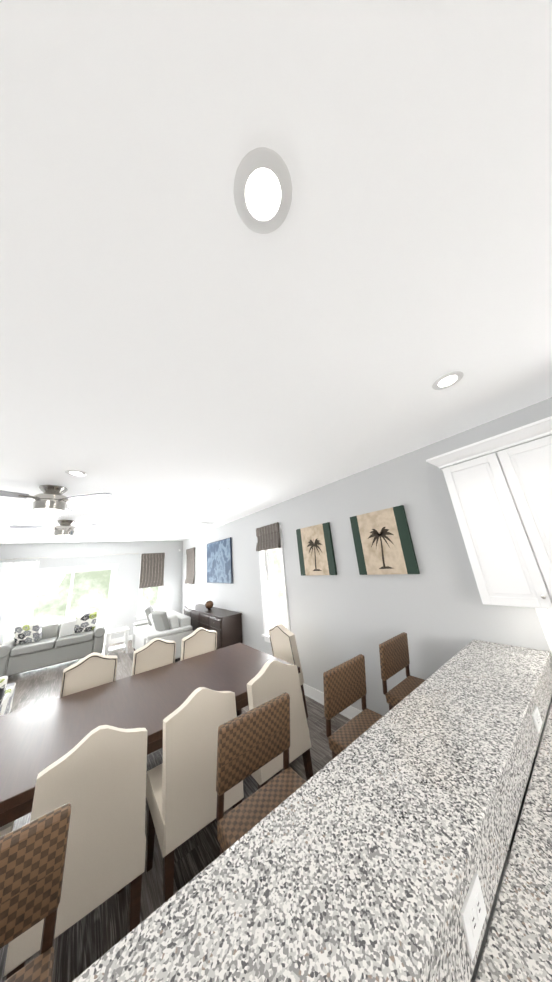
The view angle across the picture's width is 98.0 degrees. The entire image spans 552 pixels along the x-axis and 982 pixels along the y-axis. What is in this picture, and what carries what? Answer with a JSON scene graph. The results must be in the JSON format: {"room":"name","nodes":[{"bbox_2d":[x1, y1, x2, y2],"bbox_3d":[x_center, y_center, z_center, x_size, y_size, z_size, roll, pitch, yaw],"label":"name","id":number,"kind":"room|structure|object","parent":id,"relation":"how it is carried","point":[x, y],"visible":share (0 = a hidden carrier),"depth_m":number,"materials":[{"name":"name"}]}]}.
{"room":"kitchen","nodes":[
{"label":"kitchen","id":0,"kind":"room"},
{"bbox_2d":[0,541,182,638],"bbox_3d":[-5.743,2.878,6.574,6.100,2.863,0.150,7,-20,-36],"label":"wall","id":1,"kind":"structure","parent":0,"point":[127,587],"depth_m":7.31,"materials":[{"name":"paint"}]},
{"bbox_2d":[0,553,138,560],"bbox_3d":[-5.695,1.856,6.798,3.158,0.055,0.128,7,-20,-36],"label":"curtain rod","id":2,"kind":"object","parent":1,"relation":"attached to","point":[66,556],"visible":1,"depth_m":6.64,"materials":[{"name":"silver metal"}]},
{"bbox_2d":[0,561,39,645],"bbox_3d":[-6.407,2.939,5.785,0.714,2.385,0.100,7,-20,-36],"label":"panel","id":3,"kind":"object","parent":2,"relation":"hanging from","point":[17,583],"visible":0.73,"depth_m":5.92,"materials":[{"name":"white fabric"}]},
{"bbox_2d":[31,564,118,645],"bbox_3d":[-5.647,3.199,6.516,2.114,2.200,0.176,7,-20,-36],"label":"door","id":4,"kind":"structure","parent":1,"relation":"in","point":[113,568],"depth_m":6.85,"materials":[{"name":"white glass"}]},
{"bbox_2d":[110,635,132,644],"bbox_3d":[-3.928,4.372,7.352,1.890,0.135,0.024,7,-20,-36],"label":"baseboard","id":5,"kind":"structure","parent":1,"relation":"attached to","point":[121,639],"depth_m":6.92,"materials":[{"name":"white wood"}]},
{"bbox_2d":[136,552,164,619],"bbox_3d":[-4.064,3.031,7.812,0.780,1.960,0.205,7,-20,-36],"label":"window","id":6,"kind":"structure","parent":1,"relation":"in","point":[141,614],"depth_m":7.60,"materials":[{"name":"white"}]},
{"bbox_2d":[139,553,164,588],"bbox_3d":[-4.036,2.578,7.853,0.708,1.065,0.058,7,-20,-36],"label":"window blind","id":7,"kind":"object","parent":6,"relation":"attached to","point":[152,570],"visible":0.96,"depth_m":7.85,"materials":[{"name":"grey fabric"}]},
{"bbox_2d":[0,640,349,981],"bbox_3d":[-1.745,2.560,1.387,6.250,0.120,12.920,7,-20,-36],"label":"floor","id":8,"kind":"structure","parent":0,"point":[83,944],"depth_m":1.62,"materials":[{"name":"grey wood"}]},
{"bbox_2d":[0,820,14,836],"bbox_3d":[-1.925,1.990,1.437,0.536,1.028,0.500,9,-21,-39],"label":"dining chair","id":9,"kind":"object","parent":8,"relation":"on","point":[6,829],"visible":0.08,"depth_m":1.41,"materials":[{"name":"beige fabric"}]},
{"bbox_2d":[0,676,15,715],"bbox_3d":[-3.419,2.497,2.485,0.840,0.900,0.840,7,-20,-36],"label":"floral armchair","id":10,"kind":"object","parent":8,"relation":"on","point":[7,691],"visible":0.73,"depth_m":2.70,"materials":[{"name":"fabric"}]},
{"bbox_2d":[0,803,70,981],"bbox_3d":[-0.758,1.559,0.447,0.469,1.099,0.445,7,-20,-36],"label":"bar stool","id":11,"kind":"object","parent":8,"relation":"on","point":[32,857],"visible":1,"depth_m":0.75,"materials":[{"name":"wicker"}]},
{"bbox_2d":[0,612,104,676],"bbox_3d":[-5.176,3.531,5.665,1.824,1.006,0.940,7,-20,-36],"label":"sofa","id":12,"kind":"object","parent":8,"relation":"on","point":[30,646],"visible":0.92,"depth_m":5.36,"materials":[{"name":"grey fabric"}]},
{"bbox_2d":[3,725,147,979],"bbox_3d":[-1.038,1.878,1.322,0.500,1.028,0.536,7,-20,-36],"label":"dining chair","id":13,"kind":"object","parent":8,"relation":"on","point":[95,778],"visible":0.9,"depth_m":1.22,"materials":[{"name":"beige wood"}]},
{"bbox_2d":[60,652,117,696],"bbox_3d":[-1.972,2.307,2.503,0.500,1.028,0.536,7,-20,-36],"label":"dining chair","id":14,"kind":"object","parent":8,"relation":"on","point":[92,670],"visible":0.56,"depth_m":2.66,"materials":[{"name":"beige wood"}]},
{"bbox_2d":[105,627,128,654],"bbox_3d":[-3.965,3.760,5.977,0.450,0.540,0.450,7,-20,-36],"label":"side table","id":15,"kind":"object","parent":8,"relation":"on","point":[124,646],"visible":0.94,"depth_m":5.93,"materials":[{"name":"white wood"}]},
{"bbox_2d":[0,643,299,826],"bbox_3d":[-1.068,2.272,2.186,2.420,0.765,1.300,7,-20,-36],"label":"dining table","id":16,"kind":"object","parent":8,"relation":"on","point":[35,740],"visible":0.52,"depth_m":2.04,"materials":[{"name":"brown wood"}]},
{"bbox_2d":[131,638,175,675],"bbox_3d":[-1.446,2.376,2.895,0.500,1.028,0.536,7,-20,-36],"label":"dining chair","id":17,"kind":"object","parent":8,"relation":"on","point":[154,653],"visible":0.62,"depth_m":3.05,"materials":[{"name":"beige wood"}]},
{"bbox_2d":[132,606,192,658],"bbox_3d":[-2.754,3.336,5.730,0.940,1.006,1.900,7,-20,-36],"label":"sofa","id":18,"kind":"object","parent":8,"relation":"on","point":[175,626],"visible":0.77,"depth_m":5.30,"materials":[{"name":"grey fabric"}]},
{"bbox_2d":[146,687,243,903],"bbox_3d":[-0.567,1.939,1.672,0.500,1.028,0.536,7,-20,-36],"label":"dining chair","id":19,"kind":"object","parent":8,"relation":"on","point":[181,794],"visible":0.85,"depth_m":1.52,"materials":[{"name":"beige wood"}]},
{"bbox_2d":[180,627,216,660],"bbox_3d":[-0.983,2.436,3.239,0.500,1.028,0.536,7,-20,-36],"label":"dining chair","id":20,"kind":"object","parent":8,"relation":"on","point":[199,641],"visible":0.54,"depth_m":3.40,"materials":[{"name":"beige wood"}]},
{"bbox_2d":[183,604,241,649],"bbox_3d":[-1.591,3.260,5.617,0.484,0.890,2.440,7,-20,-36],"label":"sideboard","id":21,"kind":"object","parent":8,"relation":"on","point":[225,625],"visible":0.54,"depth_m":4.91,"materials":[{"name":"brown wood"}]},
{"bbox_2d":[205,601,212,609],"bbox_3d":[-1.594,2.729,5.742,0.192,0.194,0.192,7,-20,-36],"label":"decorative orb","id":22,"kind":"object","parent":21,"relation":"on","point":[209,605],"visible":1,"depth_m":5.69,"materials":[{"name":"brown wood"}]},
{"bbox_2d":[216,692,305,854],"bbox_3d":[0.032,1.662,1.035,0.469,1.099,0.445,7,-20,-36],"label":"bar stool","id":23,"kind":"object","parent":8,"relation":"on","point":[251,741],"visible":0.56,"depth_m":1.20,"materials":[{"name":"wicker"}]},
{"bbox_2d":[247,660,312,788],"bbox_3d":[-0.064,2.004,2.047,0.500,1.028,0.536,7,-20,-36],"label":"dining chair","id":24,"kind":"object","parent":8,"relation":"on","point":[271,679],"visible":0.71,"depth_m":1.96,"materials":[{"name":"beige fabric"}]},
{"bbox_2d":[268,623,307,717],"bbox_3d":[-0.002,2.304,3.086,0.536,1.028,0.500,7,-20,-36],"label":"dining chair","id":25,"kind":"object","parent":8,"relation":"on","point":[283,642],"visible":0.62,"depth_m":3.15,"materials":[{"name":"beige fabric"}]},
{"bbox_2d":[323,654,382,758],"bbox_3d":[0.638,1.740,1.486,0.469,1.099,0.445,7,-20,-36],"label":"bar stool","id":26,"kind":"object","parent":8,"relation":"on","point":[344,683],"visible":0.33,"depth_m":1.65,"materials":[{"name":"wicker"}]},
{"bbox_2d":[379,632,424,710],"bbox_3d":[1.196,1.813,1.902,0.469,1.099,0.445,7,-20,-36],"label":"bar stool","id":27,"kind":"object","parent":8,"relation":"on","point":[394,655],"visible":0.4,"depth_m":2.06,"materials":[{"name":"wicker"}]},
{"bbox_2d":[471,841,512,981],"bbox_3d":[0.750,1.496,0.280,0.595,0.870,0.631,7,-20,-36],"label":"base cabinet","id":28,"kind":"object","parent":8,"relation":"on","point":[494,905],"depth_m":0.66,"materials":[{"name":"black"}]},
{"bbox_2d":[460,872,486,960],"bbox_3d":[0.491,1.044,0.593,0.117,0.072,0.008,7,-20,-36],"label":"outlet","id":29,"kind":"object","parent":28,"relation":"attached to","point":[473,912],"visible":1,"depth_m":0.59,"materials":[{"name":"white plastic"}]},
{"bbox_2d":[531,725,544,772],"bbox_3d":[1.562,1.603,0.888,0.225,0.870,0.624,7,-20,-36],"label":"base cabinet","id":30,"kind":"object","parent":8,"relation":"on","point":[533,764],"depth_m":1.17,"materials":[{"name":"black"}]},
{"bbox_2d":[72,663,551,981],"bbox_3d":[0.535,1.021,0.522,3.360,0.209,1.050,7,-20,-36],"label":"countertop","id":31,"kind":"structure","parent":30,"relation":"on","point":[366,855],"depth_m":0.64,"materials":[{"name":"stone"}]},
{"bbox_2d":[446,639,551,686],"bbox_3d":[2.514,0.819,0.432,0.645,0.209,3.660,7,-20,-36],"label":"countertop","id":32,"kind":"structure","parent":30,"relation":"on","point":[534,665],"depth_m":1.62,"materials":[{"name":"stone"}]},
{"bbox_2d":[532,705,542,733],"bbox_3d":[1.321,1.152,1.211,0.117,0.072,0.008,7,-20,-36],"label":"outlet","id":33,"kind":"object","parent":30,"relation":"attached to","point":[537,719],"visible":1,"depth_m":1.20,"materials":[{"name":"white plastic"}]},
{"bbox_2d":[0,0,551,543],"bbox_3d":[-1.998,-0.292,2.224,6.250,0.120,12.920,7,-20,-36],"label":"ceiling","id":34,"kind":"structure","parent":0,"point":[180,344],"depth_m":0.81,"materials":[{"name":"paint"}]},
{"bbox_2d":[9,520,98,539],"bbox_3d":[-3.844,0.702,4.233,1.129,0.338,1.160,7,-20,-36],"label":"ceiling fan","id":35,"kind":"object","parent":34,"relation":"hanging from","point":[64,530],"visible":1,"depth_m":4.13,"materials":[{"name":"silver metal"}]},
{"bbox_2d":[0,485,111,517],"bbox_3d":[-2.607,0.148,2.721,1.165,0.338,1.119,7,-20,-36],"label":"fan","id":36,"kind":"object","parent":34,"relation":"hanging from","point":[50,501],"visible":1,"depth_m":2.60,"materials":[{"name":"silver metal"}]},
{"bbox_2d":[65,470,86,475],"bbox_3d":[-1.990,-0.178,2.388,0.170,0.007,0.170,7,-20,-36],"label":"recessed light","id":37,"kind":"object","parent":34,"relation":"in","point":[75,472],"visible":1,"depth_m":2.38,"materials":[{"name":"white"}]},
{"bbox_2d":[233,147,292,233],"bbox_3d":[-0.037,-0.849,0.690,0.170,0.007,0.170,7,-20,-36],"label":"recessed light","id":38,"kind":"object","parent":34,"relation":"in","point":[262,199],"visible":1,"depth_m":0.68,"materials":[{"name":"white plastic"}]},
{"bbox_2d":[432,371,463,389],"bbox_3d":[1.096,-0.702,1.533,0.170,0.007,0.170,7,-20,-36],"label":"recessed light","id":39,"kind":"object","parent":34,"relation":"in","point":[447,380],"visible":1,"depth_m":1.53,"materials":[{"name":"white plastic"}]},
{"bbox_2d":[181,397,551,715],"bbox_3d":[0.562,1.450,3.617,0.150,2.863,12.920,7,-20,-36],"label":"wall","id":40,"kind":"structure","parent":0,"point":[438,612],"depth_m":2.73,"materials":[{"name":"paint"}]},
{"bbox_2d":[186,548,195,605],"bbox_3d":[-2.641,2.851,7.628,0.205,1.960,0.880,7,-20,-36],"label":"window","id":41,"kind":"structure","parent":40,"relation":"in","point":[189,595],"depth_m":7.69,"materials":[{"name":"white glass"}]},
{"bbox_2d":[185,547,194,583],"bbox_3d":[-2.768,2.397,7.692,0.058,1.085,0.788,7,-20,-36],"label":"window blind","id":42,"kind":"object","parent":41,"relation":"attached to","point":[190,569],"visible":1,"depth_m":7.65,"materials":[{"name":"grey fabric"}]},
{"bbox_2d":[207,537,232,583],"bbox_3d":[-1.468,1.798,6.114,0.042,1.035,1.460,7,-20,-36],"label":"framed picture","id":43,"kind":"object","parent":40,"relation":"attached to","point":[219,562],"visible":1,"depth_m":6.00,"materials":[{"name":"fabric"}]},
{"bbox_2d":[259,525,289,642],"bbox_3d":[-0.014,1.644,4.311,0.205,1.960,0.800,7,-20,-36],"label":"window","id":44,"kind":"structure","parent":40,"relation":"in","point":[266,585],"depth_m":4.37,"materials":[{"name":"white"}]},
{"bbox_2d":[256,522,280,550],"bbox_3d":[-0.170,0.865,4.470,0.058,0.445,0.728,7,-20,-36],"label":"window blind","id":45,"kind":"object","parent":44,"relation":"attached to","point":[268,537],"visible":0.98,"depth_m":4.42,"materials":[{"name":"grey fabric"}]},
{"bbox_2d":[296,522,336,575],"bbox_3d":[0.570,0.872,3.542,0.038,0.705,0.680,7,-20,-36],"label":"framed picture","id":46,"kind":"object","parent":40,"relation":"attached to","point":[316,550],"visible":1,"depth_m":3.49,"materials":[{"name":"fabric"}]},
{"bbox_2d":[303,683,361,719],"bbox_3d":[-0.634,3.316,4.751,0.024,0.135,8.460,7,-20,-36],"label":"baseboard","id":47,"kind":"structure","parent":40,"relation":"attached to","point":[350,712],"depth_m":3.19,"materials":[{"name":"white"}]},
{"bbox_2d":[350,505,419,574],"bbox_3d":[1.197,0.584,2.750,0.038,0.705,0.680,7,-20,-36],"label":"framed picture","id":48,"kind":"object","parent":40,"relation":"attached to","point":[383,543],"visible":1,"depth_m":2.69,"materials":[{"name":"fabric"}]},
{"bbox_2d":[434,416,551,608],"bbox_3d":[1.825,0.183,1.719,0.348,1.165,0.785,7,-20,-36],"label":"upper cabinet","id":49,"kind":"object","parent":40,"relation":"attached to","point":[502,502],"depth_m":1.68,"materials":[{"name":"white wood"}]},
{"bbox_2d":[535,608,551,653],"bbox_3d":[2.886,0.609,0.504,0.010,0.506,3.210,7,-20,-36],"label":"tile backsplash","id":50,"kind":"structure","parent":40,"relation":"attached to","point":[544,616],"depth_m":1.71,"materials":[{"name":"white tile"}]}
]}

